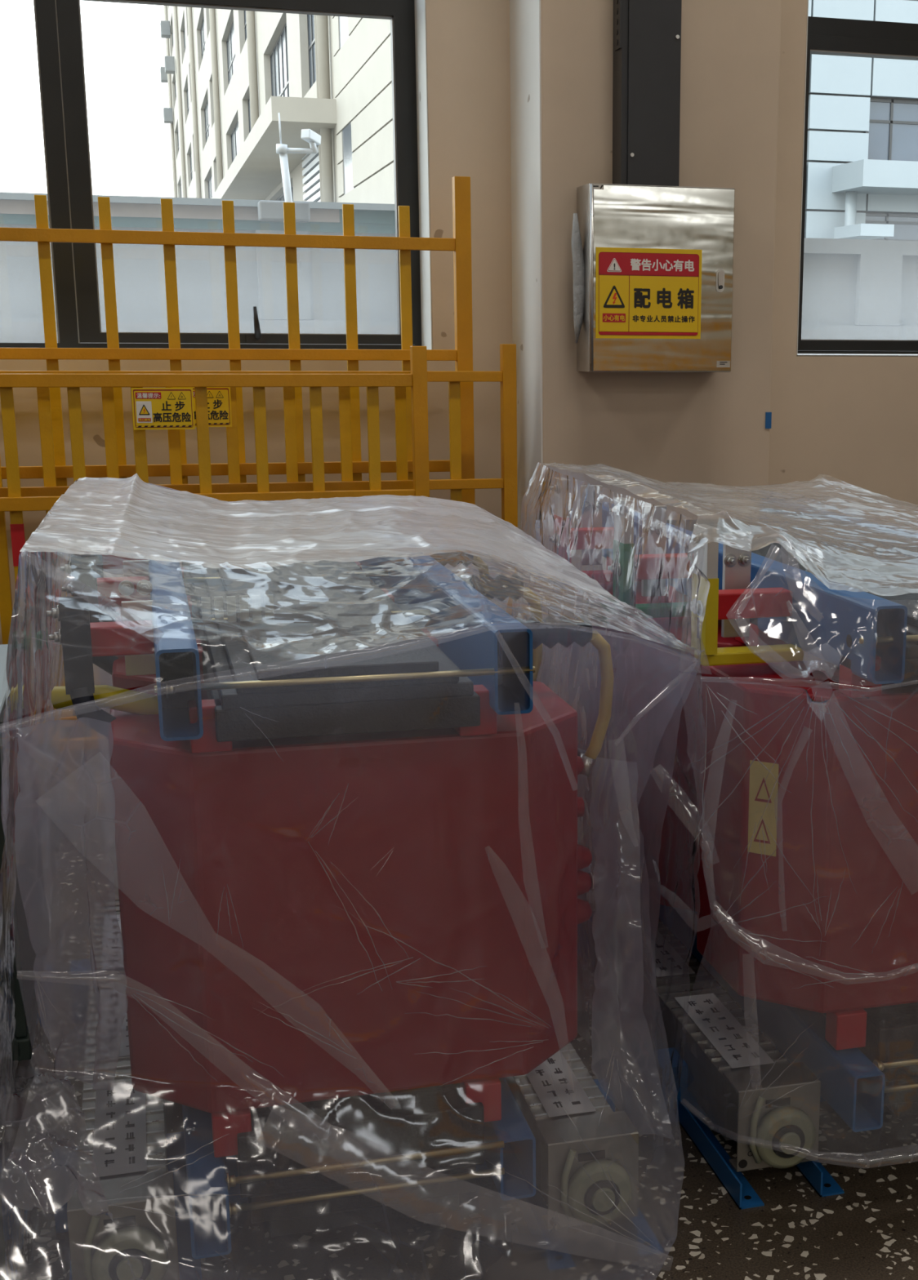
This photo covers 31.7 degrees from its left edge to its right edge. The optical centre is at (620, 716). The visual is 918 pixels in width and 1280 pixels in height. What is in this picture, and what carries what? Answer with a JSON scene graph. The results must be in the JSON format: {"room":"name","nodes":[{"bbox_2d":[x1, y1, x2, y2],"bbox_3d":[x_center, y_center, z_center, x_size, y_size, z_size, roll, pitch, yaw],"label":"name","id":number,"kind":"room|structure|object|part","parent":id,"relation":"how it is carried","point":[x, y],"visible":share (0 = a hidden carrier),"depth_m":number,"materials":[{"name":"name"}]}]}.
{"room":"electrical equipment workshop","nodes":[
{"label":"electrical equipment workshop","id":0,"kind":"room"},
{"bbox_2d":[0,0,917,813],"bbox_3d":[-0.443,-2.964,5.380,17.220,6.500,0.360,-4,14,-16],"label":"wall","id":1,"kind":"structure","parent":0,"point":[850,422],"depth_m":5.53,"materials":[{"name":"beige paint"}]},
{"bbox_2d":[0,0,421,349],"bbox_3d":[-2.097,-2.632,4.991,2.952,2.906,0.149,-4,14,-16],"label":"window","id":2,"kind":"structure","parent":1,"relation":"in","point":[58,25],"depth_m":5.34,"materials":[{"name":"black metal"}]},
{"bbox_3d":[-1.251,-1.344,5.502,0.070,0.120,0.049,-4,14,-16],"label":"handle","id":3,"kind":"part","parent":2,"relation":"part of","materials":[{"name":"black metal"}]},
{"bbox_2d":[413,0,432,349],"bbox_3d":[-2.101,-2.622,4.955,2.943,2.914,0.360,-4,14,-16],"label":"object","id":4,"kind":"structure","parent":1,"relation":"attached to","point":[420,6],"depth_m":5.47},
{"bbox_2d":[509,0,543,682],"bbox_3d":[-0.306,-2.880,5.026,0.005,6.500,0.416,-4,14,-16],"label":"pipe","id":5,"kind":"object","parent":1,"relation":"attached to","point":[524,15],"depth_m":5.33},
{"bbox_2d":[795,0,917,356],"bbox_3d":[1.973,-2.842,6.147,2.855,2.857,0.360,-4,14,-16],"label":"trim","id":6,"kind":"structure","parent":1,"relation":"attached to","point":[840,355],"depth_m":5.86,"materials":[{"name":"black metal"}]},
{"bbox_2d":[797,16,917,353],"bbox_3d":[1.998,-2.828,6.067,2.854,2.847,0.149,-4,14,-16],"label":"window","id":7,"kind":"structure","parent":1,"relation":"in","point":[825,36],"depth_m":5.80,"materials":[{"name":"black metal"}]},
{"bbox_2d":[28,808,917,1279],"bbox_3d":[1.882,2.082,-1.547,17.220,0.120,16.840,-4,14,-16],"label":"floor","id":8,"kind":"structure","parent":0,"point":[868,1231],"depth_m":2.98,"materials":[{"name":"stone"}]},
{"bbox_2d":[0,644,49,1279],"bbox_3d":[-1.454,0.450,2.802,0.822,1.020,0.644,-4,14,-16],"label":"transformer","id":9,"kind":"object","parent":8,"relation":"on","point":[28,959],"visible":0.47,"depth_m":2.76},
{"bbox_3d":[-1.062,0.763,2.757,0.050,0.438,0.050,-4,14,-16],"label":"leg","id":10,"kind":"part","parent":9,"relation":"part of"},
{"bbox_3d":[-1.205,0.652,3.223,0.050,0.438,0.050,-4,14,-16],"label":"leg","id":11,"kind":"part","parent":9,"relation":"part of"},
{"bbox_2d":[0,346,429,813],"bbox_3d":[-1.484,-0.336,4.887,1.820,1.555,0.054,-4,14,-16],"label":"fence","id":12,"kind":"object","parent":8,"relation":"on","point":[416,380],"visible":0.48,"depth_m":4.87,"materials":[{"name":"yellow paint"}]},
{"bbox_3d":[-1.506,0.076,4.971,1.776,0.035,0.024,-4,14,-16],"label":"rail","id":13,"kind":"part","parent":12,"relation":"part of","materials":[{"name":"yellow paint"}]},
{"bbox_2d":[131,387,195,429],"bbox_3d":[-1.359,-0.914,4.762,0.176,0.122,0.006,-4,14,-16],"label":"warning sign","id":14,"kind":"object","parent":12,"relation":"attached to","point":[153,408],"visible":1,"depth_m":4.76,"materials":[{"name":"yellow plastic"}]},
{"bbox_3d":[-1.498,-0.989,4.720,1.776,0.038,0.024,-4,14,-16],"label":"rail","id":15,"kind":"part","parent":12,"relation":"part of","materials":[{"name":"yellow paint"}]},
{"bbox_3d":[-1.501,-0.642,4.802,1.776,0.040,0.024,-4,14,-16],"label":"rail","id":16,"kind":"part","parent":12,"relation":"part of","materials":[{"name":"yellow paint"}]},
{"bbox_3d":[-0.631,-0.387,5.130,0.045,1.555,0.044,-4,14,-16],"label":"post","id":17,"kind":"part","parent":12,"relation":"part of","materials":[{"name":"yellow paint"}]},
{"bbox_2d":[0,176,475,789],"bbox_3d":[-1.469,-0.666,5.134,2.025,2.085,0.052,-4,14,-16],"label":"fence","id":18,"kind":"object","parent":8,"relation":"on","point":[460,243],"visible":0.41,"depth_m":5.09,"materials":[{"name":"yellow paint"}]},
{"bbox_3d":[-1.491,-0.781,5.093,1.974,0.037,0.024,-4,14,-16],"label":"rail","id":19,"kind":"part","parent":18,"relation":"part of","materials":[{"name":"yellow paint"}]},
{"bbox_3d":[-1.486,-1.473,4.931,1.974,0.039,0.024,-4,14,-16],"label":"rail","id":20,"kind":"part","parent":18,"relation":"part of","materials":[{"name":"yellow paint"}]},
{"bbox_3d":[-1.488,-1.132,5.011,1.974,0.035,0.024,-4,14,-16],"label":"rail","id":21,"kind":"part","parent":18,"relation":"part of","materials":[{"name":"yellow paint"}]},
{"bbox_3d":[-0.522,-0.723,5.405,0.052,2.085,0.044,-4,14,-16],"label":"post","id":22,"kind":"part","parent":18,"relation":"part of","materials":[{"name":"yellow paint"}]},
{"bbox_2d":[0,343,518,801],"bbox_3d":[-1.374,-0.381,5.070,2.137,1.562,0.052,-4,14,-16],"label":"fence","id":23,"kind":"object","parent":8,"relation":"on","point":[506,375],"visible":0.24,"depth_m":5.07,"materials":[{"name":"yellow paint"}]},
{"bbox_3d":[-1.396,-0.003,5.146,2.093,0.030,0.024,-4,14,-16],"label":"rail","id":24,"kind":"part","parent":23,"relation":"part of","materials":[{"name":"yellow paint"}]},
{"bbox_2d":[170,386,231,426],"bbox_3d":[-1.290,-0.952,4.935,0.176,0.122,0.006,-4,14,-16],"label":"warning sign","id":25,"kind":"object","parent":23,"relation":"attached to","point":[219,400],"visible":0.33,"depth_m":4.95,"materials":[{"name":"yellow plastic"}]},
{"bbox_3d":[-1.389,-1.039,4.902,2.093,0.033,0.024,-4,14,-16],"label":"rail","id":26,"kind":"part","parent":23,"relation":"part of","materials":[{"name":"yellow paint"}]},
{"bbox_3d":[-1.391,-0.704,4.981,2.093,0.031,0.024,-4,14,-16],"label":"rail","id":27,"kind":"part","parent":23,"relation":"part of","materials":[{"name":"yellow paint"}]},
{"bbox_3d":[-0.370,-0.442,5.357,0.045,1.562,0.044,-4,14,-16],"label":"post","id":28,"kind":"part","parent":23,"relation":"part of","materials":[{"name":"yellow paint"}]},
{"bbox_2d":[46,551,663,1279],"bbox_3d":[-0.664,0.224,3.421,1.065,1.188,1.860,-4,14,-16],"label":"transformer","id":29,"kind":"object","parent":8,"relation":"on","point":[340,935],"visible":0.94,"depth_m":2.66,"materials":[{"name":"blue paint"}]},
{"bbox_3d":[-0.924,0.958,2.773,0.050,0.052,0.365,-4,14,-16],"label":"foot rail","id":30,"kind":"part","parent":29,"relation":"part of","materials":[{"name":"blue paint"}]},
{"bbox_2d":[111,918,119,963],"bbox_3d":[-1.183,0.530,3.807,0.051,0.001,0.300,-4,14,-16],"label":"print","id":31,"kind":"object","parent":29,"relation":"on","point":[114,922],"depth_m":3.80},
{"bbox_2d":[108,993,128,1050],"bbox_3d":[-1.046,0.637,3.359,0.050,0.001,0.300,-4,14,-16],"label":"print","id":32,"kind":"object","parent":29,"relation":"on","point":[118,1040],"depth_m":3.34},
{"bbox_2d":[104,1087,134,1167],"bbox_3d":[-0.909,0.743,2.912,0.051,0.001,0.300,-4,14,-16],"label":"print","id":33,"kind":"object","parent":29,"relation":"on","point":[119,1102],"depth_m":2.90},
{"bbox_2d":[77,898,165,1178],"bbox_3d":[-1.056,0.630,3.406,0.144,0.004,1.476,-4,14,-16],"label":"grille","id":34,"kind":"object","parent":29,"relation":"attached to","point":[122,1129],"depth_m":3.03,"materials":[{"name":"silver metal"}]},
{"bbox_3d":[-0.806,0.898,2.631,0.120,0.120,0.026,-4,14,-16],"label":"motor","id":35,"kind":"part","parent":29,"relation":"part of","materials":[{"name":"beige plastic"}]},
{"bbox_3d":[-0.766,0.948,2.819,0.050,0.052,0.365,-4,14,-16],"label":"foot rail","id":36,"kind":"part","parent":29,"relation":"part of","materials":[{"name":"blue metal"}]},
{"bbox_3d":[-0.739,-0.306,3.530,0.584,0.011,0.011,-4,14,-16],"label":"tie rod","id":37,"kind":"part","parent":29,"relation":"part of","materials":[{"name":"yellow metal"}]},
{"bbox_3d":[-0.585,-0.187,3.026,0.584,0.011,0.011,-4,14,-16],"label":"tie rod","id":38,"kind":"part","parent":29,"relation":"part of","materials":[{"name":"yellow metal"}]},
{"bbox_3d":[-0.418,-0.057,2.480,0.584,0.011,0.011,-4,14,-16],"label":"tie rod","id":39,"kind":"part","parent":29,"relation":"part of","materials":[{"name":"yellow metal"}]},
{"bbox_2d":[0,473,699,1279],"bbox_3d":[-0.579,0.202,3.304,1.261,1.279,2.330,-4,14,-16],"label":"plastic cover","id":40,"kind":"object","parent":29,"relation":"on","point":[130,517],"visible":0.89,"depth_m":3.23,"materials":[{"name":"clear plastic"}]},
{"bbox_2d":[2,1044,111,1216],"bbox_3d":[-0.960,0.648,2.538,0.206,0.113,0.529,-6,15,-27],"label":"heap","id":41,"kind":"object","parent":40,"relation":"on","point":[65,1082],"visible":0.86,"depth_m":2.54,"materials":[{"name":"clear plastic"}]},
{"bbox_3d":[-0.420,0.742,2.664,0.460,0.012,0.012,-4,14,-16],"label":"tie rod","id":42,"kind":"part","parent":29,"relation":"part of","materials":[{"name":"yellow metal"}]},
{"bbox_3d":[-0.421,0.790,2.675,0.460,0.012,0.012,-4,14,-16],"label":"tie rod","id":43,"kind":"part","parent":29,"relation":"part of","materials":[{"name":"yellow metal"}]},
{"bbox_3d":[-0.157,0.911,2.996,0.050,0.052,0.365,-4,14,-16],"label":"foot rail","id":44,"kind":"part","parent":29,"relation":"part of","materials":[{"name":"blue metal"}]},
{"bbox_2d":[534,1057,580,1107],"bbox_3d":[-0.141,0.696,3.136,0.050,0.001,0.301,-4,14,-16],"label":"print","id":45,"kind":"object","parent":29,"relation":"on","point":[556,1086],"depth_m":3.08},
{"bbox_2d":[514,1042,609,1118],"bbox_3d":[-0.287,0.582,3.630,0.144,0.004,1.476,-4,14,-16],"label":"grille","id":46,"kind":"object","parent":29,"relation":"attached to","point":[561,1086],"depth_m":3.07,"materials":[{"name":"silver metal"}]},
{"bbox_3d":[-0.113,0.069,3.219,0.067,0.083,0.495,-4,14,-16],"label":"delta rod","id":47,"kind":"part","parent":29,"relation":"part of","materials":[{"name":"silver metal"}]},
{"bbox_3d":[-0.037,0.851,2.855,0.120,0.120,0.026,-4,14,-16],"label":"motor","id":48,"kind":"part","parent":29,"relation":"part of","materials":[{"name":"beige plastic"}]},
{"bbox_3d":[0.001,0.901,3.042,0.050,0.052,0.365,-4,14,-16],"label":"foot rail","id":49,"kind":"part","parent":29,"relation":"part of","materials":[{"name":"blue metal"}]},
{"bbox_2d":[548,477,917,1209],"bbox_3d":[0.456,0.097,3.840,1.065,1.258,1.860,-4,14,-16],"label":"transformer","id":50,"kind":"object","parent":8,"relation":"on","point":[805,864],"visible":0.78,"depth_m":3.08,"materials":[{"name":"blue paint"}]},
{"bbox_2d":[626,924,681,970],"bbox_3d":[0.074,0.544,3.786,0.050,0.001,0.300,-4,14,-16],"label":"print","id":51,"kind":"object","parent":50,"relation":"on","point":[655,942],"depth_m":3.77},
{"bbox_2d":[579,845,786,1069],"bbox_3d":[0.064,0.537,3.833,0.144,0.004,1.476,-4,14,-16],"label":"grille","id":52,"kind":"object","parent":50,"relation":"attached to","point":[722,1035],"depth_m":3.49,"materials":[{"name":"silver metal"}]},
{"bbox_2d":[521,462,917,1124],"bbox_3d":[0.679,0.091,3.995,1.748,1.389,2.386,-4,14,-16],"label":"plastic cover","id":53,"kind":"object","parent":50,"relation":"on","point":[808,530],"visible":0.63,"depth_m":3.54,"materials":[{"name":"clear plastic"}]},
{"bbox_3d":[0.196,0.865,3.200,0.050,0.052,0.365,-4,14,-16],"label":"foot rail","id":54,"kind":"part","parent":50,"relation":"part of","materials":[{"name":"blue metal"}]},
{"bbox_2d":[687,999,759,1060],"bbox_3d":[0.211,0.650,3.339,0.051,0.001,0.300,-4,14,-16],"label":"print","id":55,"kind":"object","parent":50,"relation":"on","point":[731,1040],"depth_m":3.33},
{"bbox_3d":[0.314,0.805,3.059,0.120,0.120,0.026,-4,14,-16],"label":"motor","id":56,"kind":"part","parent":50,"relation":"part of","materials":[{"name":"beige plastic"}]},
{"bbox_3d":[0.354,0.856,3.247,0.050,0.052,0.365,-4,14,-16],"label":"foot rail","id":57,"kind":"part","parent":50,"relation":"part of","materials":[{"name":"blue metal"}]},
{"bbox_3d":[0.702,-0.150,2.907,0.584,0.011,0.011,-4,14,-16],"label":"tie rod","id":58,"kind":"part","parent":50,"relation":"part of","materials":[{"name":"yellow metal"}]},
{"bbox_3d":[0.700,0.649,3.091,0.460,0.012,0.012,-4,14,-16],"label":"tie rod","id":59,"kind":"part","parent":50,"relation":"part of","materials":[{"name":"yellow metal"}]},
{"bbox_3d":[0.699,0.698,3.103,0.460,0.012,0.012,-4,14,-16],"label":"tie rod","id":60,"kind":"part","parent":50,"relation":"part of","materials":[{"name":"yellow metal"}]},
{"bbox_2d":[540,0,781,688],"bbox_3d":[0.078,-2.905,5.145,0.803,6.500,0.440,-4,14,-16],"label":"wall column","id":61,"kind":"structure","parent":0,"point":[704,428],"depth_m":5.26,"materials":[{"name":"beige paint"}]},
{"bbox_2d":[612,0,681,186],"bbox_3d":[0.089,-3.793,4.641,0.200,4.340,0.112,-4,14,-16],"label":"cable tray","id":62,"kind":"object","parent":61,"relation":"attached to","point":[646,33],"visible":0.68,"depth_m":5.03,"materials":[{"name":"paint"}]},
{"bbox_2d":[570,182,734,372],"bbox_3d":[0.093,-1.407,5.175,0.520,0.575,0.175,-4,14,-16],"label":"box","id":63,"kind":"object","parent":61,"relation":"attached to","point":[609,215],"depth_m":5.11,"materials":[{"name":"silver metal"}]},
{"bbox_3d":[-0.135,-1.396,5.117,0.050,0.400,0.044,-4,14,-16],"label":"foam strip","id":64,"kind":"part","parent":63,"relation":"part of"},
{"bbox_2d":[595,247,702,338],"bbox_3d":[0.090,-1.345,5.104,0.352,0.278,0.004,-4,14,-16],"label":"warning sign","id":65,"kind":"object","parent":63,"relation":"attached to","point":[642,293],"visible":1,"depth_m":5.10,"materials":[{"name":"yellow plastic"}]},
{"bbox_3d":[0.319,-1.403,5.163,0.028,0.072,0.003,-4,14,-16],"label":"lock plate","id":66,"kind":"part","parent":63,"relation":"part of","materials":[{"name":"silver metal"}]},
{"bbox_3d":[0.321,-1.407,5.157,0.017,0.048,0.006,-4,14,-16],"label":"lock lever","id":67,"kind":"part","parent":63,"relation":"part of","materials":[{"name":"silver metal"}]},
{"bbox_2d":[764,412,771,428],"bbox_3d":[0.504,-1.013,5.487,0.021,0.055,0.004,-4,14,-16],"label":"scrap","id":68,"kind":"object","parent":61,"relation":"attached to","point":[767,415],"visible":1,"depth_m":5.48,"materials":[{"name":"blue paint"}]},
{"label":"outside","id":69,"kind":"structure","parent":0,"visible":0},
{"bbox_3d":[-9.136,-29.511,132.797,180.000,0.200,254.020,-4,14,-16],"label":"ground","id":70,"kind":"structure","parent":69,"visible":0},
{"bbox_2d":[160,5,394,204],"bbox_3d":[-17.461,-40.336,91.777,15.550,40.547,137.000,-4,14,-16],"label":"building","id":71,"kind":"structure","parent":70,"relation":"on","point":[228,74],"depth_m":47.46,"materials":[{"name":"beige concrete"}]},
{"bbox_3d":[-32.407,-46.297,120.504,0.015,2.360,8.610,-4,14,-16],"label":"pane","id":72,"kind":"part","parent":71,"relation":"part of","materials":[{"name":"grey glass"}]},
{"bbox_3d":[-32.438,-41.755,121.573,0.015,2.360,8.610,-4,14,-16],"label":"pane","id":73,"kind":"part","parent":71,"relation":"part of","materials":[{"name":"grey glass"}]},
{"bbox_3d":[-24.693,-40.301,95.245,0.015,2.360,9.443,-4,14,-16],"label":"pane","id":74,"kind":"part","parent":71,"relation":"part of","materials":[{"name":"grey glass"}]},
{"bbox_3d":[-24.724,-35.758,96.314,0.015,2.360,9.443,-4,14,-16],"label":"pane","id":75,"kind":"part","parent":71,"relation":"part of","materials":[{"name":"grey glass"}]},
{"bbox_3d":[-24.755,-31.338,97.354,0.015,2.943,9.443,-4,14,-16],"label":"pane","id":76,"kind":"part","parent":71,"relation":"part of","materials":[{"name":"grey glass"}]},
{"bbox_3d":[-17.663,-30.270,73.193,0.015,2.360,9.026,-4,14,-16],"label":"pane","id":77,"kind":"part","parent":71,"relation":"part of","materials":[{"name":"grey glass"}]},
{"bbox_3d":[-17.693,-25.849,74.233,0.015,2.943,9.026,-4,14,-16],"label":"pane","id":78,"kind":"part","parent":71,"relation":"part of","materials":[{"name":"grey glass"}]},
{"bbox_3d":[-14.506,-27.816,62.857,0.015,2.360,6.693,-4,14,-16],"label":"pane","id":79,"kind":"part","parent":71,"relation":"part of","materials":[{"name":"grey glass"}]},
{"bbox_3d":[-14.536,-23.395,63.897,0.015,2.943,6.693,-4,14,-16],"label":"pane","id":80,"kind":"part","parent":71,"relation":"part of","materials":[{"name":"grey glass"}]},
{"bbox_3d":[-10.999,-20.646,52.317,0.015,2.943,8.526,-4,14,-16],"label":"pane","id":81,"kind":"part","parent":71,"relation":"part of","materials":[{"name":"grey glass"}]},
{"bbox_3d":[-11.032,-15.861,53.443,0.015,3.110,8.526,-4,14,-16],"label":"pane","id":82,"kind":"part","parent":71,"relation":"part of","materials":[{"name":"grey glass"}]},
{"bbox_3d":[-7.926,-18.257,42.252,0.015,2.943,5.443,-4,14,-16],"label":"pane","id":83,"kind":"part","parent":71,"relation":"part of","materials":[{"name":"grey glass"}]},
{"bbox_3d":[-6.521,-15.816,37.196,0.200,0.793,1.100,-4,14,-16],"label":"panel","id":84,"kind":"part","parent":71,"relation":"part of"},
{"bbox_3d":[-6.538,-13.383,37.768,0.200,0.627,1.100,-4,14,-16],"label":"panel","id":85,"kind":"part","parent":71,"relation":"part of","materials":[{"name":"white paint"}]},
{"bbox_3d":[-6.543,-12.694,37.930,0.200,0.710,1.100,-4,14,-16],"label":"panel","id":86,"kind":"part","parent":71,"relation":"part of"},
{"bbox_3d":[-4.912,-14.566,31.926,0.200,0.793,6.800,-4,14,-16],"label":"panel","id":87,"kind":"part","parent":71,"relation":"part of","materials":[{"name":"white"}]},
{"bbox_3d":[-5.317,-14.024,33.432,0.200,0.877,9.600,-4,14,-16],"label":"panel","id":88,"kind":"part","parent":71,"relation":"part of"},
{"bbox_3d":[-5.323,-13.172,33.633,0.200,0.793,9.600,-4,14,-16],"label":"panel","id":89,"kind":"part","parent":71,"relation":"part of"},
{"bbox_3d":[-5.338,-11.002,34.143,0.200,0.752,9.600,-4,14,-16],"label":"panel","id":90,"kind":"part","parent":71,"relation":"part of","materials":[{"name":"white paint"}]},
{"bbox_3d":[-4.929,-12.132,32.499,0.200,0.627,6.800,-4,14,-16],"label":"panel","id":91,"kind":"part","parent":71,"relation":"part of","materials":[{"name":"white paint"}]},
{"bbox_3d":[-4.934,-11.443,32.661,0.200,0.710,6.800,-4,14,-16],"label":"panel","id":92,"kind":"part","parent":71,"relation":"part of","materials":[{"name":"white paint"}]},
{"bbox_2d":[275,112,320,202],"bbox_3d":[-1.652,-1.729,8.467,0.234,2.745,0.127,-4,14,-16],"label":"security camera","id":93,"kind":"object","parent":70,"relation":"on","point":[308,135],"visible":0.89,"depth_m":8.18,"materials":[{"name":"white metal"}]},
{"bbox_3d":[-1.655,-2.890,8.190,0.194,0.026,0.026,-4,14,-16],"label":"arm","id":94,"kind":"part","parent":93,"relation":"part of","materials":[{"name":"white metal"}]},
{"bbox_2d":[0,191,917,354],"bbox_3d":[-2.588,-1.544,8.573,18.000,2.345,0.290,-4,14,-16],"label":"wall","id":95,"kind":"structure","parent":70,"relation":"on","point":[853,289],"depth_m":8.51,"materials":[{"name":"grey concrete"}]},
{"bbox_2d":[257,200,310,222],"bbox_3d":[-1.755,-2.627,8.345,0.256,0.097,0.130,-4,14,-16],"label":"junction box","id":96,"kind":"object","parent":95,"relation":"attached to","point":[268,211],"visible":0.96,"depth_m":8.28,"materials":[{"name":"white plastic"}]},
{"bbox_2d":[804,0,917,240],"bbox_3d":[4.708,-17.469,29.082,16.700,24.050,2.500,-4,14,-16],"label":"office building","id":97,"kind":"structure","parent":70,"relation":"on","point":[861,170],"depth_m":30.81,"materials":[{"name":"grey concrete"}]},
{"bbox_3d":[2.992,-13.105,30.023,1.180,0.860,0.100,-4,14,-16],"label":"panel","id":98,"kind":"part","parent":97,"relation":"part of","materials":[{"name":"white"}]},
{"bbox_3d":[4.165,-9.553,31.224,1.240,0.510,0.100,-4,14,-16],"label":"panel","id":99,"kind":"part","parent":97,"relation":"part of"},
{"bbox_3d":[4.170,-10.258,31.058,1.240,0.860,0.100,-4,14,-16],"label":"panel","id":100,"kind":"part","parent":97,"relation":"part of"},
{"bbox_3d":[4.175,-10.974,30.890,1.240,0.530,0.100,-4,14,-16],"label":"panel","id":101,"kind":"part","parent":97,"relation":"part of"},
{"bbox_3d":[4.179,-11.568,30.750,1.240,0.610,0.100,-4,14,-16],"label":"panel","id":102,"kind":"part","parent":97,"relation":"part of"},
{"bbox_3d":[4.184,-12.312,30.575,1.240,0.840,0.100,-4,14,-16],"label":"panel","id":103,"kind":"part","parent":97,"relation":"part of","materials":[{"name":"white"}]},
{"bbox_3d":[4.190,-13.178,30.371,1.240,0.860,0.100,-4,14,-16],"label":"panel","id":104,"kind":"part","parent":97,"relation":"part of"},
{"bbox_3d":[6.404,-9.735,32.063,3.500,0.550,0.010,-4,14,-16],"label":"pane","id":105,"kind":"part","parent":97,"relation":"part of","materials":[{"name":"grey glass"}]},
{"bbox_3d":[6.461,-10.399,31.724,3.460,0.860,0.100,-4,14,-16],"label":"panel","id":106,"kind":"part","parent":97,"relation":"part of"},
{"bbox_3d":[6.416,-11.472,31.654,3.500,1.220,0.010,-4,14,-16],"label":"pane","id":107,"kind":"part","parent":97,"relation":"part of","materials":[{"name":"grey glass"}]},
{"bbox_3d":[6.475,-12.453,31.241,3.460,0.840,0.100,-4,14,-16],"label":"panel","id":108,"kind":"part","parent":97,"relation":"part of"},
{"bbox_3d":[6.481,-13.319,31.037,3.460,0.860,0.100,-4,14,-16],"label":"panel","id":109,"kind":"part","parent":97,"relation":"part of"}
]}

